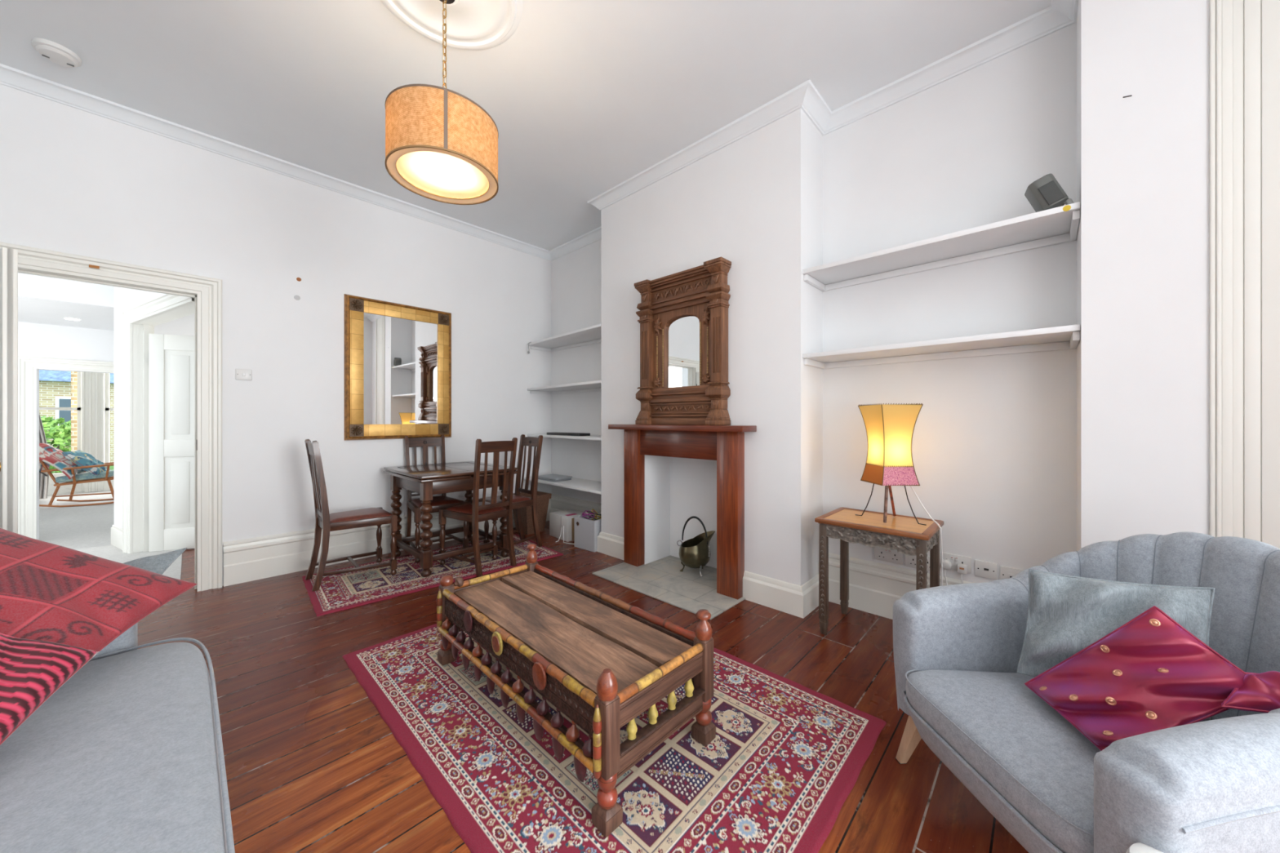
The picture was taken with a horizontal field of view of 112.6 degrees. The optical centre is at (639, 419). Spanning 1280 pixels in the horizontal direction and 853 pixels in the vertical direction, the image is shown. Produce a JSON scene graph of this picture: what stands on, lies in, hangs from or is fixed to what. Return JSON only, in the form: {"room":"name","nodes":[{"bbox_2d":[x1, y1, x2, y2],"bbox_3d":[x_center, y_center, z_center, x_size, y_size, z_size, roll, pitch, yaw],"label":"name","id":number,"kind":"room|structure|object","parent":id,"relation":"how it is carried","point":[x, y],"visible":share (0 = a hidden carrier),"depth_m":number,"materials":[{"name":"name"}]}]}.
{"room":"living room","nodes":[
{"label":"living room","id":0,"kind":"room"},
{"bbox_2d":[17,272,114,330],"bbox_3d":[-6.451,-1.325,4.054,1.740,0.450,2.200,0,0,43],"label":"ceiling","id":1,"kind":"structure","parent":0,"point":[42,300],"depth_m":4.12,"materials":[{"name":"paint"}]},
{"bbox_2d":[64,317,79,320],"bbox_3d":[-6.195,-1.096,4.658,0.100,0.008,0.100,0,0,43],"label":"recessed light","id":2,"kind":"object","parent":1,"relation":"attached to","point":[74,319],"visible":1,"depth_m":4.65,"materials":[{"name":"white"}]},
{"bbox_2d":[17,321,114,540],"bbox_3d":[-6.782,-0.065,5.057,0.120,2.970,3.200,0,0,43],"label":"wall","id":3,"kind":"structure","parent":0,"point":[34,340],"depth_m":4.99,"materials":[{"name":"paint"}]},
{"bbox_2d":[17,355,114,539],"bbox_3d":[-6.553,0.355,5.181,0.040,2.130,1.165,0,0,43],"label":"trim","id":4,"kind":"structure","parent":3,"relation":"attached to","point":[28,366],"depth_m":4.82,"materials":[{"name":"white wood"}]},
{"bbox_2d":[39,490,114,549],"bbox_3d":[-8.866,1.470,5.657,7.750,0.100,5.200,0,0,43],"label":"floor","id":5,"kind":"structure","parent":0,"point":[77,527],"depth_m":5.93,"materials":[{"name":"carpet"}]},
{"bbox_2d":[39,459,114,506],"bbox_3d":[-9.298,0.917,7.267,1.223,1.014,0.660,0,0,-30],"label":"rocking chair","id":6,"kind":"object","parent":5,"relation":"on","point":[107,475],"visible":0.68,"depth_m":7.07,"materials":[{"name":"orange wood"}]},
{"bbox_2d":[39,443,85,479],"bbox_3d":[-9.645,0.676,7.066,0.610,0.589,0.697,0,0,-30],"label":"patchwork quilt","id":7,"kind":"object","parent":6,"relation":"on","point":[49,455],"visible":0.44,"depth_m":6.96,"materials":[{"name":"fabric"}]},
{"bbox_2d":[62,449,111,475],"bbox_3d":[-9.286,0.720,7.181,0.394,0.405,0.505,0,0,-33],"label":"floral cushion","id":8,"kind":"object","parent":6,"relation":"on","point":[81,458],"visible":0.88,"depth_m":7.07,"materials":[{"name":"fabric"}]},
{"bbox_2d":[48,373,114,484],"bbox_3d":[-11.296,-0.140,7.963,0.150,3.120,5.200,0,0,43],"label":"wall","id":9,"kind":"structure","parent":0,"point":[51,481],"depth_m":8.51,"materials":[{"name":"white paint"}]},
{"bbox_2d":[39,371,80,476],"bbox_3d":[-11.103,-0.135,8.137,0.050,2.430,0.560,0,0,43],"label":"window","id":10,"kind":"structure","parent":9,"relation":"in","point":[78,408],"depth_m":8.29,"materials":[{"name":"white wood"}]},
{"bbox_2d":[47,480,114,495],"bbox_3d":[-11.231,1.320,7.901,0.030,0.200,5.200,0,0,43],"label":"baseboard","id":11,"kind":"structure","parent":9,"relation":"attached to","point":[66,489],"depth_m":8.26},
{"bbox_2d":[80,372,104,493],"bbox_3d":[-10.756,-0.040,8.394,0.040,2.920,0.290,0,0,43],"label":"trim","id":12,"kind":"structure","parent":9,"relation":"attached to","point":[92,384],"depth_m":8.40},
{"bbox_2d":[105,373,114,462],"bbox_3d":[-10.480,-0.135,8.794,0.050,2.430,0.670,0,0,43],"label":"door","id":13,"kind":"structure","parent":9,"relation":"in","point":[108,409],"depth_m":8.55,"materials":[{"name":"white wood"}]},
{"bbox_2d":[114,286,166,528],"bbox_3d":[-4.118,-0.065,3.657,2.089,2.970,0.120,0,0,29],"label":"wall","id":14,"kind":"structure","parent":0,"point":[125,299],"depth_m":4.02,"materials":[{"name":"paint"}]},
{"bbox_2d":[111,524,122,550],"bbox_3d":[-4.853,1.105,3.981,0.490,0.190,0.020,0,0,29],"label":"baseboard","id":15,"kind":"structure","parent":14,"relation":"attached to","point":[116,531],"depth_m":4.00,"materials":[{"name":"white wood"}]},
{"bbox_2d":[122,293,194,553],"bbox_3d":[-3.942,0.115,3.469,1.600,2.170,0.040,0,0,29],"label":"trim","id":16,"kind":"structure","parent":14,"relation":"attached to","point":[166,303],"depth_m":3.81,"materials":[{"name":"white wood"}]},
{"bbox_2d":[132,297,194,553],"bbox_3d":[-3.862,0.155,3.521,1.510,2.090,0.132,0,0,29],"label":"trim","id":17,"kind":"structure","parent":14,"relation":"attached to","point":[141,330],"depth_m":3.85,"materials":[{"name":"white wood"}]},
{"bbox_2d":[148,333,194,551],"bbox_3d":[-4.092,0.207,3.999,0.764,1.974,0.045,0,0,-18],"label":"door","id":18,"kind":"structure","parent":14,"relation":"in","point":[171,357],"depth_m":3.92,"materials":[{"name":"white wood"}]},
{"bbox_2d":[154,313,194,335],"bbox_3d":[-4.433,-0.065,4.372,3.550,2.970,1.160,0,0,43],"label":"wall","id":19,"kind":"structure","parent":0,"point":[184,326],"depth_m":4.42,"materials":[{"name":"paint"}]},
{"bbox_2d":[0,84,551,586],"bbox_3d":[-2.513,-0.393,3.715,0.140,3.185,4.370,0,0,43],"label":"wall","id":20,"kind":"structure","parent":0,"point":[75,181],"depth_m":3.34,"materials":[{"name":"paint"}]},
{"bbox_2d":[0,247,17,533],"bbox_3d":[-3.302,0.197,2.147,0.794,1.994,0.105,0,0,28],"label":"door frame","id":21,"kind":"structure","parent":20,"relation":"in","point":[8,256],"depth_m":1.99,"materials":[{"name":"wood"}]},
{"bbox_2d":[88,264,99,268],"bbox_3d":[-3.387,-0.950,2.649,0.004,0.016,0.040,0,0,43],"label":"chip","id":22,"kind":"object","parent":20,"relation":"attached to","point":[90,265],"visible":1,"depth_m":2.65,"materials":[{"name":"brown wood"}]},
{"bbox_2d":[0,241,222,591],"bbox_3d":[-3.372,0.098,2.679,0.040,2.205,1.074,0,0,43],"label":"trim","id":23,"kind":"structure","parent":20,"relation":"attached to","point":[208,290],"depth_m":3.00,"materials":[{"name":"white wood"}]},
{"bbox_2d":[235,368,252,380],"bbox_3d":[-2.932,-0.335,3.160,0.015,0.080,0.090,0,0,43],"label":"light switch","id":24,"kind":"object","parent":20,"relation":"attached to","point":[241,374],"visible":1,"depth_m":3.16,"materials":[{"name":"white plastic"}]},
{"bbox_2d":[293,295,300,300],"bbox_3d":[-2.723,-0.970,3.391,0.002,0.039,0.040,0,0,43],"label":"light","id":25,"kind":"object","parent":20,"relation":"attached to","point":[295,297],"visible":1,"depth_m":3.39,"materials":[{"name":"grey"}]},
{"bbox_2d":[343,293,451,440],"bbox_3d":[-2.180,-0.445,3.923,0.056,1.240,0.894,0,0,43],"label":"wall mirror","id":26,"kind":"object","parent":20,"relation":"attached to","point":[397,357],"visible":1,"depth_m":3.87,"materials":[{"name":"gold metal"}]},
{"bbox_2d":[364,312,437,424],"bbox_3d":[-2.184,-0.445,3.927,0.011,0.980,0.634,0,0,43],"label":"mirror glass","id":27,"kind":"object","parent":26,"relation":"attached to","point":[401,351],"depth_m":3.91,"materials":[{"name":"white"}]},
{"bbox_2d":[223,493,623,586],"bbox_3d":[-1.406,1.042,3.509,1.750,0.315,2.825,0,0,43],"label":"baseboard","id":28,"kind":"structure","parent":20,"relation":"attached to","point":[251,559],"depth_m":3.46,"materials":[{"name":"white wood"}]},
{"bbox_2d":[0,0,1050,250],"bbox_3d":[0.411,-2.035,0.906,8.250,0.100,4.520,0,0,43],"label":"ceiling","id":29,"kind":"structure","parent":0,"point":[584,97],"depth_m":2.42,"materials":[{"name":"paint"}]},
{"bbox_2d":[31,37,81,67],"bbox_3d":[-3.135,-1.962,2.297,0.160,0.046,0.160,0,0,43],"label":"smoke detector","id":30,"kind":"object","parent":29,"relation":"attached to","point":[55,52],"visible":1,"depth_m":2.27,"materials":[{"name":"white plastic"}]},
{"bbox_2d":[41,53,74,66],"bbox_3d":[-3.144,-1.941,2.307,0.104,0.004,0.009,0,0,-44],"label":"vent","id":31,"kind":"object","parent":30,"relation":"attached to","point":[71,64],"depth_m":2.31,"materials":[{"name":"grey plastic"}]},
{"bbox_2d":[380,0,522,50],"bbox_3d":[-0.893,-1.968,1.950,0.690,0.035,0.690,0,0,43],"label":"trim","id":32,"kind":"structure","parent":29,"relation":"attached to","point":[471,24],"depth_m":2.10,"materials":[{"name":"paint"}]},
{"bbox_2d":[384,0,498,204],"bbox_3d":[-0.893,-1.527,1.950,0.468,0.856,0.468,0,0,43],"label":"pendant lamp","id":33,"kind":"object","parent":32,"relation":"hanging from","point":[442,145],"visible":1,"depth_m":1.82,"materials":[{"name":"fabric"}]},
{"bbox_2d":[395,151,489,199],"bbox_3d":[-0.893,-1.121,1.950,0.392,0.030,0.392,0,0,44],"label":"diffuser","id":34,"kind":"object","parent":33,"relation":"attached to","point":[448,175],"depth_m":1.97,"materials":[{"name":"white plastic"}]},
{"bbox_2d":[137,520,1028,852],"bbox_3d":[-0.808,1.280,1.146,10.150,0.160,5.750,0,0,43],"label":"floor","id":35,"kind":"structure","parent":0,"point":[313,765],"depth_m":1.75,"materials":[{"name":"brown wood"}]},
{"bbox_2d":[0,622,235,852],"bbox_3d":[-1.201,0.771,0.521,2.340,0.857,1.010,0,0,43],"label":"sofa","id":36,"kind":"object","parent":35,"relation":"on","point":[126,755],"visible":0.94,"depth_m":0.93,"materials":[{"name":"grey fabric"}]},
{"bbox_2d":[0,632,98,745],"bbox_3d":[-1.429,0.583,0.844,0.243,0.291,0.469,0,0,-21],"label":"throw cushion","id":37,"kind":"object","parent":36,"relation":"on","point":[32,671],"visible":1,"depth_m":0.97,"materials":[{"name":"fabric"}]},
{"bbox_2d":[0,528,197,653],"bbox_3d":[-1.684,0.480,1.174,0.594,0.366,0.334,0,0,-35],"label":"throw cushion","id":38,"kind":"object","parent":36,"relation":"on","point":[49,592],"visible":0.91,"depth_m":1.22,"materials":[{"name":"fabric"}]},
{"bbox_2d":[123,547,186,574],"bbox_3d":[-1.813,0.548,1.424,0.381,0.130,0.198,0,0,-35],"label":"throw cushion","id":39,"kind":"object","parent":36,"relation":"on","point":[159,563],"visible":0.11,"depth_m":1.53,"materials":[{"name":"grey fabric"}]},
{"bbox_2d":[75,544,182,579],"bbox_3d":[-4.876,1.199,2.801,2.010,0.010,2.550,0,0,43],"label":"floor","id":40,"kind":"structure","parent":35,"relation":"on","point":[112,553],"depth_m":3.76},
{"bbox_2d":[302,533,564,617],"bbox_3d":[-1.629,1.194,3.526,1.763,0.011,0.903,0,0,-43],"label":"patterned rug","id":41,"kind":"object","parent":35,"relation":"on","point":[344,591],"visible":0.64,"depth_m":3.20,"materials":[{"name":"red fabric"}]},
{"bbox_2d":[304,439,397,591],"bbox_3d":[-2.202,0.667,3.252,0.444,1.044,0.517,0,0,45],"label":"dining chair","id":42,"kind":"object","parent":41,"relation":"on","point":[369,517],"visible":1,"depth_m":3.17,"materials":[{"name":"brown wood"}]},
{"bbox_2d":[404,435,468,563],"bbox_3d":[-1.873,0.667,3.869,0.444,1.044,0.517,0,0,-44],"label":"dining chair","id":43,"kind":"object","parent":41,"relation":"on","point":[442,501],"visible":0.69,"depth_m":3.89,"materials":[{"name":"brown wood"}]},
{"bbox_2d":[383,461,517,577],"bbox_3d":[-1.650,0.802,3.716,0.890,0.775,0.794,0,0,43],"label":"dining table","id":44,"kind":"object","parent":41,"relation":"on","point":[428,480],"visible":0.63,"depth_m":3.47,"materials":[{"name":"brown wood"}]},
{"bbox_2d":[439,437,517,577],"bbox_3d":[-1.311,0.667,3.512,0.517,1.044,0.444,0,0,38],"label":"dining chair","id":45,"kind":"object","parent":41,"relation":"on","point":[476,512],"visible":0.91,"depth_m":3.39,"materials":[{"name":"brown wood"}]},
{"bbox_2d":[471,434,542,559],"bbox_3d":[-1.216,0.667,3.948,0.444,1.044,0.517,0,0,44],"label":"dining chair","id":46,"kind":"object","parent":41,"relation":"on","point":[519,501],"visible":0.64,"depth_m":3.99,"materials":[{"name":"brown wood"}]},
{"bbox_2d":[512,490,551,534],"bbox_3d":[-1.181,0.999,4.595,0.322,0.403,0.322,0,0,42],"label":"basket","id":47,"kind":"object","parent":35,"relation":"on","point":[543,498],"visible":0.59,"depth_m":4.53,"materials":[{"name":"brown wicker"}]},
{"bbox_2d":[555,525,574,544],"bbox_3d":[-0.717,1.123,4.142,0.266,0.149,0.104,0,0,43],"label":"loose cable","id":48,"kind":"object","parent":35,"relation":"on","point":[563,526],"visible":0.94,"depth_m":4.20,"materials":[{"name":"white plastic"}]},
{"bbox_2d":[549,508,583,542],"bbox_3d":[-0.724,1.082,4.408,0.281,0.236,0.341,0,0,-43],"label":"cardboard box","id":49,"kind":"object","parent":35,"relation":"on","point":[557,519],"visible":0.74,"depth_m":4.30,"materials":[{"name":"white cardboard"}]},
{"bbox_2d":[574,511,601,551],"bbox_3d":[-0.426,1.058,4.061,0.270,0.285,0.294,0,0,39],"label":"file box","id":50,"kind":"object","parent":35,"relation":"on","point":[587,531],"visible":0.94,"depth_m":3.93,"materials":[{"name":"grey cardboard"}]},
{"bbox_2d":[581,510,597,518],"bbox_3d":[-0.482,0.902,4.075,0.155,0.052,0.161,0,0,-28],"label":"coiled cable","id":51,"kind":"object","parent":50,"relation":"in","point":[584,514],"visible":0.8,"depth_m":4.03,"materials":[{"name":"purple plastic"}]},
{"bbox_2d":[585,511,601,519],"bbox_3d":[-0.453,0.914,4.113,0.185,0.053,0.154,0,0,43],"label":"coiled cable","id":52,"kind":"object","parent":50,"relation":"in","point":[587,516],"visible":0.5,"depth_m":4.07,"materials":[{"name":"white plastic"}]},
{"bbox_2d":[587,511,601,520],"bbox_3d":[-0.410,0.901,4.020,0.175,0.102,0.141,0,0,43],"label":"coiled cable","id":53,"kind":"object","parent":50,"relation":"in","point":[588,511],"visible":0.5,"depth_m":3.97,"materials":[{"name":"grey plastic"}]},
{"bbox_2d":[591,508,601,519],"bbox_3d":[-0.383,0.907,4.055,0.180,0.115,0.152,0,0,43],"label":"coiled cable","id":54,"kind":"object","parent":50,"relation":"in","point":[593,508],"visible":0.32,"depth_m":4.02,"materials":[{"name":"yellow plastic"}]},
{"bbox_2d":[342,623,886,852],"bbox_3d":[-0.267,1.193,1.926,2.134,0.012,1.363,0,0,43],"label":"patterned rug","id":55,"kind":"object","parent":35,"relation":"on","point":[783,761],"visible":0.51,"depth_m":1.46,"materials":[{"name":"red fabric"}]},
{"bbox_2d":[436,542,715,837],"bbox_3d":[-0.358,0.948,1.849,1.273,0.480,0.576,0,0,45],"label":"coffee table","id":56,"kind":"object","parent":55,"relation":"on","point":[602,660],"visible":1,"depth_m":1.57,"materials":[{"name":"brown wood"}]},
{"bbox_2d":[591,555,745,619],"bbox_3d":[0.284,1.194,3.206,1.098,0.012,0.752,0,0,43],"label":"hearth","id":57,"kind":"object","parent":35,"relation":"on","point":[662,580],"visible":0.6,"depth_m":3.12,"materials":[{"name":"grey stone"}]},
{"bbox_2d":[608,424,756,599],"bbox_3d":[0.252,0.613,3.182,1.255,1.150,0.184,0,0,43],"label":"fireplace surround","id":58,"kind":"object","parent":57,"relation":"on","point":[724,444],"visible":1,"depth_m":2.98,"materials":[{"name":"red wood"}]},
{"bbox_2d":[608,424,756,431],"bbox_3d":[0.252,0.058,3.182,1.255,0.040,0.184,0,0,44],"label":"mantel shelf","id":59,"kind":"object","parent":58,"relation":"attached to","point":[627,428],"depth_m":3.04,"materials":[{"name":"red wood"}]},
{"bbox_2d":[634,257,731,425],"bbox_3d":[0.290,-0.525,3.171,0.814,1.125,0.130,0,0,43],"label":"mirror","id":60,"kind":"object","parent":58,"relation":"on","point":[683,320],"visible":0.99,"depth_m":3.16,"materials":[{"name":"brown wood"}]},
{"bbox_2d":[666,315,699,387],"bbox_3d":[0.327,-0.515,3.209,0.346,0.539,0.002,0,0,44],"label":"mirror glass","id":61,"kind":"object","parent":60,"relation":"on","point":[682,332],"depth_m":3.21,"materials":[{"name":"white"}]},
{"bbox_2d":[676,515,715,577],"bbox_3d":[0.429,0.970,3.329,0.256,0.436,0.244,0,0,39],"label":"coal scuttle","id":62,"kind":"object","parent":57,"relation":"on","point":[694,553],"visible":1,"depth_m":3.26,"materials":[{"name":"gold metal"}]},
{"bbox_2d":[814,506,943,635],"bbox_3d":[1.318,0.875,2.359,0.536,0.650,0.424,0,0,43],"label":"side table","id":63,"kind":"object","parent":35,"relation":"on","point":[903,534],"visible":0.91,"depth_m":2.31,"materials":[{"name":"brown wood"}]},
{"bbox_2d":[855,403,942,586],"bbox_3d":[1.501,0.555,2.312,0.502,1.284,0.336,0,0,-5],"label":"table lamp","id":64,"kind":"object","parent":63,"relation":"on","point":[890,428],"depth_m":2.26,"materials":[{"name":"yellow fabric"}]},
{"bbox_2d":[893,532,1279,852],"bbox_3d":[1.270,0.762,1.138,0.851,0.878,0.828,0,0,-3],"label":"armchair","id":65,"kind":"object","parent":35,"relation":"on","point":[1211,786],"visible":0.81,"depth_m":1.08,"materials":[{"name":"grey fabric"}]},
{"bbox_2d":[905,670,1100,852],"bbox_3d":[1.171,0.854,1.134,0.635,0.122,0.576,0,0,-3],"label":"seat cushion","id":66,"kind":"object","parent":65,"relation":"on","point":[1037,767],"depth_m":1.07,"materials":[{"name":"grey fabric"}]},
{"bbox_2d":[1016,568,1214,722],"bbox_3d":[1.301,0.595,1.185,0.380,0.325,0.178,0,0,43],"label":"throw cushion","id":67,"kind":"object","parent":65,"relation":"on","point":[1067,614],"visible":0.56,"depth_m":1.19,"materials":[{"name":"grey fabric"}]},
{"bbox_2d":[1023,605,1247,751],"bbox_3d":[1.246,0.623,1.067,0.343,0.290,0.282,0,0,11],"label":"throw cushion","id":68,"kind":"object","parent":65,"relation":"on","point":[1149,673],"visible":0.91,"depth_m":1.04,"materials":[{"name":"red fabric"}]},
{"bbox_2d":[1221,671,1279,713],"bbox_3d":[1.397,0.592,0.935,0.242,0.102,0.098,0,0,20],"label":"throw cushion","id":69,"kind":"object","parent":65,"relation":"on","point":[1260,692],"visible":0.98,"depth_m":0.93,"materials":[{"name":"red fabric"}]},
{"bbox_2d":[1125,842,1163,852],"bbox_3d":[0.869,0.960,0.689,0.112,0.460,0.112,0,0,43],"label":"stool","id":70,"kind":"object","parent":35,"relation":"on","point":[1139,847],"visible":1,"depth_m":0.73,"materials":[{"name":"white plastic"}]},
{"bbox_2d":[551,0,1208,586],"bbox_3d":[1.747,-0.393,2.357,7.910,3.185,0.675,0,0,43],"label":"wall","id":71,"kind":"structure","parent":0,"point":[1025,460],"depth_m":2.36,"materials":[{"name":"paint"}]},
{"bbox_2d":[0,0,1078,261],"bbox_3d":[0.386,-1.947,0.923,7.910,0.075,4.110,0,0,43],"label":"trim","id":72,"kind":"structure","parent":71,"relation":"attached to","point":[1061,14],"depth_m":2.75,"materials":[{"name":"paint"}]},
{"bbox_2d":[523,476,601,494],"bbox_3d":[-0.713,0.684,4.509,1.374,0.059,0.416,0,0,43],"label":"shelf","id":73,"kind":"object","parent":71,"relation":"attached to","point":[589,486],"visible":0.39,"depth_m":4.33,"materials":[{"name":"white wood"}]},
{"bbox_2d":[537,477,571,481],"bbox_3d":[-0.954,0.644,4.689,0.360,0.020,0.230,0,0,43],"label":"laptop","id":74,"kind":"object","parent":73,"relation":"on","point":[540,478],"visible":0.49,"depth_m":4.57,"materials":[{"name":"silver metal"}]},
{"bbox_2d":[537,473,572,479],"bbox_3d":[-0.939,0.625,4.676,0.340,0.018,0.230,0,0,40],"label":"laptop","id":75,"kind":"object","parent":74,"relation":"on","point":[554,477],"visible":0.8,"depth_m":4.63,"materials":[{"name":"grey"}]},
{"bbox_2d":[527,324,601,351],"bbox_3d":[-0.713,-0.846,4.509,1.374,0.059,0.416,0,0,43],"label":"shelf","id":76,"kind":"object","parent":71,"relation":"attached to","point":[592,335],"visible":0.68,"depth_m":4.56,"materials":[{"name":"white wood"}]},
{"bbox_2d":[527,380,601,395],"bbox_3d":[-0.713,-0.331,4.509,1.374,0.059,0.416,0,0,43],"label":"shelf","id":77,"kind":"object","parent":71,"relation":"attached to","point":[590,386],"visible":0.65,"depth_m":4.60,"materials":[{"name":"white wood"}]},
{"bbox_2d":[527,433,601,440],"bbox_3d":[-0.713,0.195,4.509,1.374,0.059,0.416,0,0,43],"label":"shelf","id":78,"kind":"object","parent":71,"relation":"attached to","point":[592,437],"visible":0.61,"depth_m":4.39,"materials":[{"name":"white wood"}]},
{"bbox_2d":[546,431,590,435],"bbox_3d":[-0.771,0.151,4.549,0.580,0.026,0.142,0,0,43],"label":"box","id":79,"kind":"object","parent":78,"relation":"on","point":[551,433],"visible":1,"depth_m":4.45,"materials":[{"name":"black plastic"}]},
{"bbox_2d":[742,552,972,619],"bbox_3d":[1.389,1.042,2.459,1.590,0.315,0.381,0,0,43],"label":"baseboard","id":80,"kind":"structure","parent":71,"relation":"attached to","point":[874,588],"depth_m":2.66,"materials":[{"name":"white wood"}]},
{"bbox_2d":[874,546,902,564],"bbox_3d":[1.510,0.822,2.596,0.155,0.086,0.016,0,0,43],"label":"wall socket","id":81,"kind":"object","parent":71,"relation":"attached to","point":[880,553],"visible":0.85,"depth_m":2.59,"materials":[{"name":"white plastic"}]},
{"bbox_2d":[905,554,929,571],"bbox_3d":[1.630,0.828,2.481,0.155,0.086,0.016,0,0,43],"label":"wall socket","id":82,"kind":"object","parent":71,"relation":"attached to","point":[910,561],"visible":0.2,"depth_m":2.51,"materials":[{"name":"white plastic"}]},
{"bbox_2d":[802,201,1079,291],"bbox_3d":[1.547,-0.893,2.339,1.191,0.064,0.333,0,0,43],"label":"shelf","id":83,"kind":"object","parent":71,"relation":"attached to","point":[1053,226],"visible":1,"depth_m":2.24,"materials":[{"name":"white wood"}]},
{"bbox_2d":[1024,173,1074,212],"bbox_3d":[1.847,-1.009,1.911,0.179,0.165,0.116,0,0,32],"label":"speaker","id":84,"kind":"object","parent":83,"relation":"on","point":[1045,193],"visible":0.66,"depth_m":1.88},
{"bbox_2d":[1038,180,1064,204],"bbox_3d":[1.804,-0.996,1.872,0.086,0.104,0.006,0,0,32],"label":"grille","id":85,"kind":"object","parent":84,"relation":"attached to","point":[1050,192],"depth_m":1.87,"materials":[{"name":"grey"}]},
{"bbox_2d":[1062,204,1071,211],"bbox_3d":[1.836,-0.910,1.836,0.025,0.026,0.001,0,0,43],"label":"round sticker","id":86,"kind":"object","parent":83,"relation":"attached to","point":[1067,207],"visible":1,"depth_m":1.84,"materials":[{"name":"yellow paper"}]},
{"bbox_2d":[802,324,1079,368],"bbox_3d":[1.547,-0.373,2.339,1.191,0.064,0.333,0,0,43],"label":"shelf","id":87,"kind":"object","parent":71,"relation":"attached to","point":[1064,337],"visible":1,"depth_m":2.23,"materials":[{"name":"white wood"}]},
{"bbox_2d":[939,551,971,573],"bbox_3d":[1.747,0.792,2.371,0.150,0.086,0.016,0,0,43],"label":"wall socket","id":88,"kind":"object","parent":71,"relation":"attached to","point":[955,559],"visible":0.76,"depth_m":2.36,"materials":[{"name":"white plastic"}]},
{"bbox_2d":[939,559,951,569],"bbox_3d":[1.706,0.808,2.381,0.054,0.054,0.033,0,0,43],"label":"plug","id":89,"kind":"object","parent":88,"relation":"attached to","point":[947,564],"visible":0.87,"depth_m":2.37,"materials":[{"name":"white plastic"}]},
{"bbox_2d":[944,569,947,585],"bbox_3d":[1.737,1.016,2.317,0.028,0.364,0.146,0,0,-40],"label":"power cord","id":90,"kind":"object","parent":89,"relation":"hanging from","point":[944,570],"visible":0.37,"depth_m":2.37,"materials":[{"name":"white plastic"}]},
{"bbox_2d":[957,563,967,574],"bbox_3d":[1.758,0.814,2.329,0.043,0.051,0.036,0,0,43],"label":"plug","id":91,"kind":"object","parent":88,"relation":"attached to","point":[962,568],"visible":1,"depth_m":2.32,"materials":[{"name":"white plastic"}]},
{"bbox_2d":[974,560,997,579],"bbox_3d":[1.847,0.800,2.279,0.094,0.086,0.012,0,0,43],"label":"wall socket","id":92,"kind":"object","parent":71,"relation":"attached to","point":[982,568],"visible":1,"depth_m":2.27,"materials":[{"name":"white plastic"}]},
{"bbox_2d":[1000,565,1023,579],"bbox_3d":[1.919,0.808,2.206,0.092,0.086,0.018,0,0,43],"label":"wall socket","id":93,"kind":"object","parent":71,"relation":"attached to","point":[1006,572],"visible":0.54,"depth_m":2.21,"materials":[{"name":"white plastic"}]},
{"bbox_2d":[1208,0,1279,548],"bbox_3d":[2.246,-0.352,1.396,0.463,3.105,0.035,0,0,43],"label":"trim","id":94,"kind":"structure","parent":71,"relation":"attached to","point":[1244,35],"depth_m":1.51,"materials":[{"name":"white wood"}]},
{"bbox_3d":[-9.334,-0.140,6.101,5.260,3.120,5.400,0,0,44],"label":"wall","id":95,"kind":"structure","parent":0,"visible":0},
{"bbox_3d":[-10.214,-1.020,7.832,0.024,0.024,1.900,0,0,44],"label":"pole","id":96,"kind":"object","parent":95,"relation":"attached to","visible":0},
{"bbox_2d":[39,413,48,499],"bbox_3d":[-10.608,0.240,7.412,0.137,2.300,0.417,0,0,43],"label":"curtain","id":97,"kind":"object","parent":96,"relation":"hanging from","point":[43,481],"visible":0.14,"depth_m":7.50,"materials":[{"name":"grey fabric"}]},
{"label":"outside","id":98,"kind":"structure","parent":0,"visible":0},
{"bbox_2d":[52,465,114,473],"bbox_3d":[-20.889,2.010,17.066,26.200,0.780,28.000,0,0,43],"label":"lawn","id":99,"kind":"structure","parent":98,"point":[112,468],"depth_m":14.30,"materials":[{"name":"green plant"}]},
{"bbox_2d":[40,415,71,473],"bbox_3d":[-13.407,0.768,9.402,1.540,1.781,2.101,0,0,43],"label":"shrub","id":100,"kind":"object","parent":99,"relation":"on","point":[60,434],"visible":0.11,"depth_m":9.45,"materials":[{"name":"green plant"}]},
{"bbox_2d":[71,371,77,451],"bbox_3d":[-11.142,-0.190,8.437,0.220,3.620,0.100,0,0,43],"label":"brick pier","id":101,"kind":"structure","parent":99,"relation":"on","point":[73,374],"depth_m":8.35,"materials":[{"name":"beige brick"}]},
{"bbox_2d":[39,369,114,462],"bbox_3d":[-21.976,-0.880,15.340,5.600,5.000,9.400,0,0,43],"label":"house","id":102,"kind":"structure","parent":99,"relation":"on","point":[55,386],"depth_m":14.31,"materials":[{"name":"yellow brick"}]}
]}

